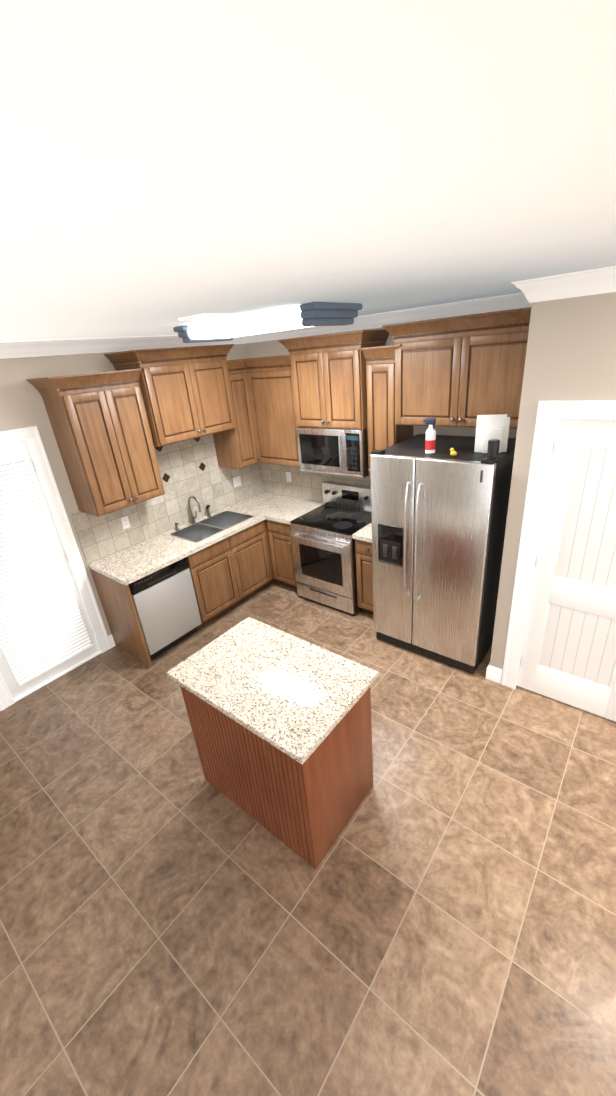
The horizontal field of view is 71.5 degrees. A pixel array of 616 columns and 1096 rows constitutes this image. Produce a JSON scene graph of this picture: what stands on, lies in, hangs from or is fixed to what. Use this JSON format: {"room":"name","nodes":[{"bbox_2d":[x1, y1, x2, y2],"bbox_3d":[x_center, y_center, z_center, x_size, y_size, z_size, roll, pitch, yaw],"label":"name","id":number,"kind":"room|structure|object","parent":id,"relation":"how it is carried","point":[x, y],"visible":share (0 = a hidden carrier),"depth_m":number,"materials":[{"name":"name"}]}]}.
{"room":"kitchen","nodes":[
{"label":"kitchen","id":0,"kind":"room"},
{"bbox_2d":[0,344,245,635],"bbox_3d":[-1.632,-0.561,4.258,0.120,2.740,3.375,14,31,36],"label":"wall","id":1,"kind":"structure","parent":0,"point":[28,399],"depth_m":3.38,"materials":[{"name":"beige paint"}]},
{"bbox_2d":[0,441,99,699],"bbox_3d":[-2.340,0.227,3.477,0.121,2.040,0.788,14,31,36],"label":"exterior door","id":2,"kind":"structure","parent":1,"relation":"in","point":[15,689],"depth_m":3.67,"materials":[{"name":"white"}]},
{"bbox_2d":[0,452,92,684],"bbox_3d":[-2.321,0.209,3.453,0.056,1.830,0.643,14,31,36],"label":"door blinds","id":3,"kind":"object","parent":2,"relation":"attached to","point":[43,629],"visible":1,"depth_m":3.53,"materials":[{"name":"white plastic"}]},
{"bbox_2d":[0,426,111,710],"bbox_3d":[-2.388,0.187,3.491,0.147,2.148,0.982,14,31,36],"label":"door frame","id":4,"kind":"structure","parent":1,"relation":"attached to","point":[30,436],"depth_m":3.63,"materials":[{"name":"white"}]},
{"bbox_2d":[34,350,164,516],"bbox_3d":[-1.713,-0.966,3.613,0.353,1.222,0.658,14,31,36],"label":"upper cabinet","id":5,"kind":"object","parent":1,"relation":"attached to","point":[112,430],"depth_m":3.49,"materials":[{"name":"brown wood"}]},
{"bbox_2d":[0,335,243,358],"bbox_3d":[-2.812,-1.038,2.367,0.092,0.105,6.850,14,31,36],"label":"crown molding","id":6,"kind":"structure","parent":1,"relation":"attached to","point":[37,348],"depth_m":3.51,"materials":[{"name":"white"}]},
{"bbox_2d":[70,434,261,563],"bbox_3d":[-1.327,-0.707,4.495,0.012,0.925,2.317,14,31,36],"label":"backsplash","id":7,"kind":"structure","parent":1,"relation":"attached to","point":[188,468],"depth_m":4.44,"materials":[{"name":"tile"}]},
{"bbox_2d":[121,516,130,528],"bbox_3d":[-1.743,-0.242,4.091,0.008,0.117,0.072,14,31,36],"label":"outlet","id":8,"kind":"object","parent":7,"relation":"attached to","point":[125,522],"visible":1,"depth_m":4.09,"materials":[{"name":"white plastic"}]},
{"bbox_2d":[233,476,240,487],"bbox_3d":[-0.843,-0.788,5.088,0.012,0.117,0.118,14,31,36],"label":"light switch","id":9,"kind":"object","parent":7,"relation":"attached to","point":[237,481],"visible":1,"depth_m":5.08,"materials":[{"name":"white plastic"}]},
{"bbox_2d":[134,344,237,446],"bbox_3d":[-1.210,-1.451,4.052,0.423,0.768,0.926,14,31,36],"label":"upper cabinet","id":10,"kind":"object","parent":1,"relation":"attached to","point":[188,392],"depth_m":3.87,"materials":[{"name":"brown wood"}]},
{"bbox_2d":[206,344,257,468],"bbox_3d":[-0.815,-1.491,4.579,0.399,1.222,0.313,14,31,36],"label":"upper cabinet","id":11,"kind":"object","parent":1,"relation":"attached to","point":[235,449],"depth_m":4.58,"materials":[{"name":"brown wood"}]},
{"bbox_2d":[0,580,615,1095],"bbox_3d":[1.259,1.750,1.992,8.240,0.050,9.780,14,31,36],"label":"floor","id":12,"kind":"structure","parent":0,"point":[440,920],"depth_m":2.14,"materials":[{"name":"tile"}]},
{"bbox_2d":[128,557,201,659],"bbox_3d":[-1.502,0.518,4.127,0.610,0.872,0.590,14,31,36],"label":"dishwasher","id":13,"kind":"object","parent":12,"relation":"on","point":[166,605],"visible":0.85,"depth_m":3.92,"materials":[{"name":"stainless steel"},{"name":"black plastic"}]},
{"bbox_2d":[187,521,269,629],"bbox_3d":[-1.011,0.208,4.701,0.626,0.874,1.029,14,31,36],"label":"base cabinet","id":14,"kind":"object","parent":12,"relation":"on","point":[231,572],"depth_m":4.45,"materials":[{"name":"brown wood"}]},
{"bbox_2d":[87,492,302,584],"bbox_3d":[-1.038,-0.206,4.507,0.650,0.040,2.317,14,31,36],"label":"countertop","id":15,"kind":"structure","parent":14,"relation":"on","point":[133,563],"depth_m":4.08,"materials":[{"name":"stone"}]},
{"bbox_2d":[188,496,201,523],"bbox_3d":[-1.186,-0.407,4.545,0.212,0.316,0.095,14,31,36],"label":"faucet","id":16,"kind":"object","parent":15,"relation":"on","point":[192,518],"visible":1,"depth_m":4.56,"materials":[{"name":"silver metal"}]},
{"bbox_2d":[206,505,210,516],"bbox_3d":[-1.108,-0.416,4.760,0.063,0.141,0.044,14,31,36],"label":"sprayer","id":17,"kind":"object","parent":15,"relation":"on","point":[208,510],"visible":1,"depth_m":4.75,"materials":[{"name":"silver metal"}]},
{"bbox_2d":[168,510,253,542],"bbox_3d":[-1.001,-0.154,4.567,0.454,0.200,0.794,14,31,36],"label":"sink","id":18,"kind":"object","parent":15,"relation":"in","point":[199,531],"visible":0.44,"depth_m":4.66,"materials":[{"name":"silver metal"}]},
{"bbox_2d":[180,686,372,868],"bbox_3d":[-0.171,1.112,2.567,0.923,0.868,0.594,14,31,36],"label":"kitchen island","id":19,"kind":"object","parent":12,"relation":"on","point":[307,808],"visible":0.52,"depth_m":2.30,"materials":[{"name":"brown wood"}]},
{"bbox_2d":[166,617,378,763],"bbox_3d":[-0.213,0.703,2.374,1.003,0.038,0.657,14,31,36],"label":"island countertop","id":20,"kind":"structure","parent":19,"relation":"on","point":[294,698],"depth_m":2.28,"materials":[{"name":"stone"}]},
{"bbox_2d":[270,520,296,588],"bbox_3d":[-0.089,-0.008,4.986,0.392,0.874,0.626,14,31,36],"label":"base cabinet","id":21,"kind":"object","parent":12,"relation":"on","point":[280,532],"depth_m":4.74,"materials":[{"name":"brown wood"}]},
{"bbox_2d":[263,499,324,524],"bbox_3d":[-0.126,-0.412,4.771,0.357,0.040,0.667,14,31,36],"label":"countertop","id":22,"kind":"structure","parent":21,"relation":"on","point":[297,508],"depth_m":4.73,"materials":[{"name":"stone"}]},
{"bbox_2d":[290,481,370,615],"bbox_3d":[0.313,-0.007,4.540,0.756,1.174,0.720,14,31,36],"label":"range","id":23,"kind":"object","parent":12,"relation":"on","point":[323,549],"visible":0.79,"depth_m":4.39,"materials":[{"name":"silver metal"}]},
{"bbox_2d":[355,539,373,614],"bbox_3d":[0.788,0.216,4.318,0.330,0.874,0.626,14,31,36],"label":"base cabinet","id":24,"kind":"object","parent":12,"relation":"on","point":[363,549],"depth_m":4.12,"materials":[{"name":"brown wood"}]},
{"bbox_2d":[352,523,371,542],"bbox_3d":[0.745,-0.194,4.120,0.334,0.040,0.647,14,31,36],"label":"countertop","id":25,"kind":"structure","parent":24,"relation":"on","point":[364,534],"depth_m":3.98,"materials":[{"name":"stone"}]},
{"bbox_2d":[370,434,515,673],"bbox_3d":[1.137,0.013,3.616,0.920,1.766,0.912,14,31,36],"label":"refrigerator","id":26,"kind":"object","parent":12,"relation":"on","point":[438,519],"visible":1,"depth_m":3.26,"materials":[{"name":"silver metal"}]},
{"bbox_2d":[423,418,435,452],"bbox_3d":[0.883,-0.819,3.113,0.097,0.245,0.074,14,31,36],"label":"spray bottle","id":27,"kind":"object","parent":26,"relation":"on","point":[430,443],"visible":1,"depth_m":3.08,"materials":[{"name":"white plastic"}]},
{"bbox_2d":[449,448,456,455],"bbox_3d":[1.018,-0.674,2.998,0.056,0.055,0.040,14,31,36],"label":"rubber duck","id":28,"kind":"object","parent":26,"relation":"on","point":[453,453],"visible":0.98,"depth_m":2.99},
{"bbox_2d":[474,414,509,452],"bbox_3d":[1.268,-0.786,2.951,0.210,0.255,0.050,5,27,22],"label":"paper towel roll","id":29,"kind":"object","parent":26,"relation":"on","point":[490,427],"visible":0.96,"depth_m":2.94,"materials":[{"name":"white paper"}]},
{"bbox_2d":[487,439,499,456],"bbox_3d":[1.215,-0.654,2.802,0.070,0.104,0.070,14,31,36],"label":"pen cup","id":30,"kind":"object","parent":26,"relation":"on","point":[493,447],"visible":1,"depth_m":2.78,"materials":[{"name":"black plastic"}]},
{"bbox_2d":[0,0,615,341],"bbox_3d":[2.098,-1.424,2.026,8.240,0.050,13.240,14,31,36],"label":"ceiling","id":31,"kind":"structure","parent":0,"point":[165,165],"depth_m":0.59,"materials":[{"name":"paint"}]},
{"bbox_2d":[179,313,234,320],"bbox_3d":[-0.606,-1.385,2.565,0.240,0.012,0.240,14,31,36],"label":"ceiling vent","id":32,"kind":"object","parent":31,"relation":"in","point":[208,316],"visible":1,"depth_m":2.52,"materials":[{"name":"white"}]},
{"bbox_2d":[173,302,361,342],"bbox_3d":[-0.318,-1.517,2.916,1.320,0.112,0.490,14,31,36],"label":"ceiling light fixture","id":33,"kind":"object","parent":31,"relation":"attached to","point":[311,314],"visible":1,"depth_m":2.65,"materials":[{"name":"frosted white plastic"},{"name":"dark painted metal"}]},
{"bbox_2d":[244,327,516,512],"bbox_3d":[1.093,-0.730,4.075,4.280,2.740,0.120,14,31,36],"label":"wall","id":34,"kind":"structure","parent":0,"point":[265,348],"depth_m":4.03,"materials":[{"name":"beige paint"}]},
{"bbox_2d":[246,337,301,466],"bbox_3d":[-0.265,-1.500,4.499,0.681,1.212,0.401,14,31,36],"label":"upper cabinet","id":35,"kind":"object","parent":34,"relation":"attached to","point":[268,378],"depth_m":4.42,"materials":[{"name":"brown wood"}]},
{"bbox_2d":[258,463,370,501],"bbox_3d":[0.237,-0.725,4.750,2.083,0.483,0.010,14,31,36],"label":"backsplash","id":36,"kind":"structure","parent":34,"relation":"attached to","point":[303,485],"depth_m":5.04,"materials":[{"name":"tile"}]},
{"bbox_2d":[286,472,290,481],"bbox_3d":[-0.231,-0.847,5.092,0.072,0.117,0.008,14,31,36],"label":"outlet","id":37,"kind":"object","parent":36,"relation":"attached to","point":[288,476],"visible":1,"depth_m":5.09,"materials":[{"name":"white plastic"}]},
{"bbox_2d":[286,331,365,428],"bbox_3d":[0.275,-1.542,3.974,0.760,0.768,0.423,14,31,36],"label":"upper cabinet","id":38,"kind":"object","parent":34,"relation":"attached to","point":[326,370],"depth_m":3.80,"materials":[{"name":"brown wood"}]},
{"bbox_2d":[296,427,368,477],"bbox_3d":[0.312,-0.985,4.210,0.752,0.437,0.469,14,31,36],"label":"microwave","id":39,"kind":"object","parent":38,"relation":"attached to","point":[337,451],"visible":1,"depth_m":4.03,"materials":[{"name":"silver metal"}]},
{"bbox_2d":[244,295,503,343],"bbox_3d":[0.523,-1.983,3.755,3.030,0.105,0.092,14,31,36],"label":"crown molding","id":40,"kind":"structure","parent":34,"relation":"attached to","point":[490,304],"depth_m":3.57,"materials":[{"name":"white"}]},
{"bbox_2d":[359,323,412,474],"bbox_3d":[0.742,-1.247,3.743,0.352,1.212,0.383,14,31,36],"label":"upper cabinet","id":41,"kind":"object","parent":34,"relation":"attached to","point":[381,363],"depth_m":3.59,"materials":[{"name":"brown wood"}]},
{"bbox_2d":[402,307,530,428],"bbox_3d":[1.228,-1.334,3.259,1.078,0.746,0.383,14,31,36],"label":"upper cabinet","id":42,"kind":"object","parent":34,"relation":"attached to","point":[456,370],"depth_m":3.09,"materials":[{"name":"brown wood"}]},
{"bbox_2d":[490,300,551,679],"bbox_3d":[1.627,-0.341,3.120,0.100,2.740,0.825,14,31,36],"label":"wall","id":43,"kind":"structure","parent":0,"point":[536,347],"depth_m":2.69,"materials":[{"name":"beige paint"}]},
{"bbox_2d":[0,634,501,710],"bbox_3d":[1.270,1.656,1.975,8.000,0.132,9.600,14,31,36],"label":"baseboard","id":44,"kind":"structure","parent":43,"relation":"attached to","point":[493,673],"depth_m":3.38,"materials":[{"name":"white"}]},
{"bbox_2d":[539,298,570,400],"bbox_3d":[1.474,-0.188,2.815,0.085,2.740,0.100,14,31,36],"label":"wall","id":45,"kind":"structure","parent":0,"point":[555,341],"depth_m":2.35,"materials":[{"name":"beige paint"}]},
{"bbox_2d":[555,292,615,400],"bbox_3d":[1.704,-1.033,2.150,0.725,0.695,0.100,14,31,36],"label":"wall","id":46,"kind":"structure","parent":0,"point":[588,367],"depth_m":2.26,"materials":[{"name":"beige paint"}]},
{"bbox_2d":[501,400,615,689],"bbox_3d":[1.807,0.178,2.693,0.887,2.122,0.127,14,31,36],"label":"door frame","id":47,"kind":"structure","parent":46,"relation":"attached to","point":[549,413],"depth_m":2.70,"materials":[{"name":"white"}]},
{"bbox_2d":[504,266,615,309],"bbox_3d":[1.633,-1.260,1.952,1.314,0.105,0.092,14,31,36],"label":"crown molding","id":48,"kind":"structure","parent":46,"relation":"attached to","point":[583,283],"depth_m":2.20,"materials":[{"name":"white"}]},
{"bbox_2d":[517,419,615,721],"bbox_3d":[1.783,0.227,2.686,0.692,2.020,0.108,14,31,36],"label":"pantry door","id":49,"kind":"structure","parent":46,"relation":"in","point":[568,655],"depth_m":2.75,"materials":[{"name":"white wood"}]}
]}

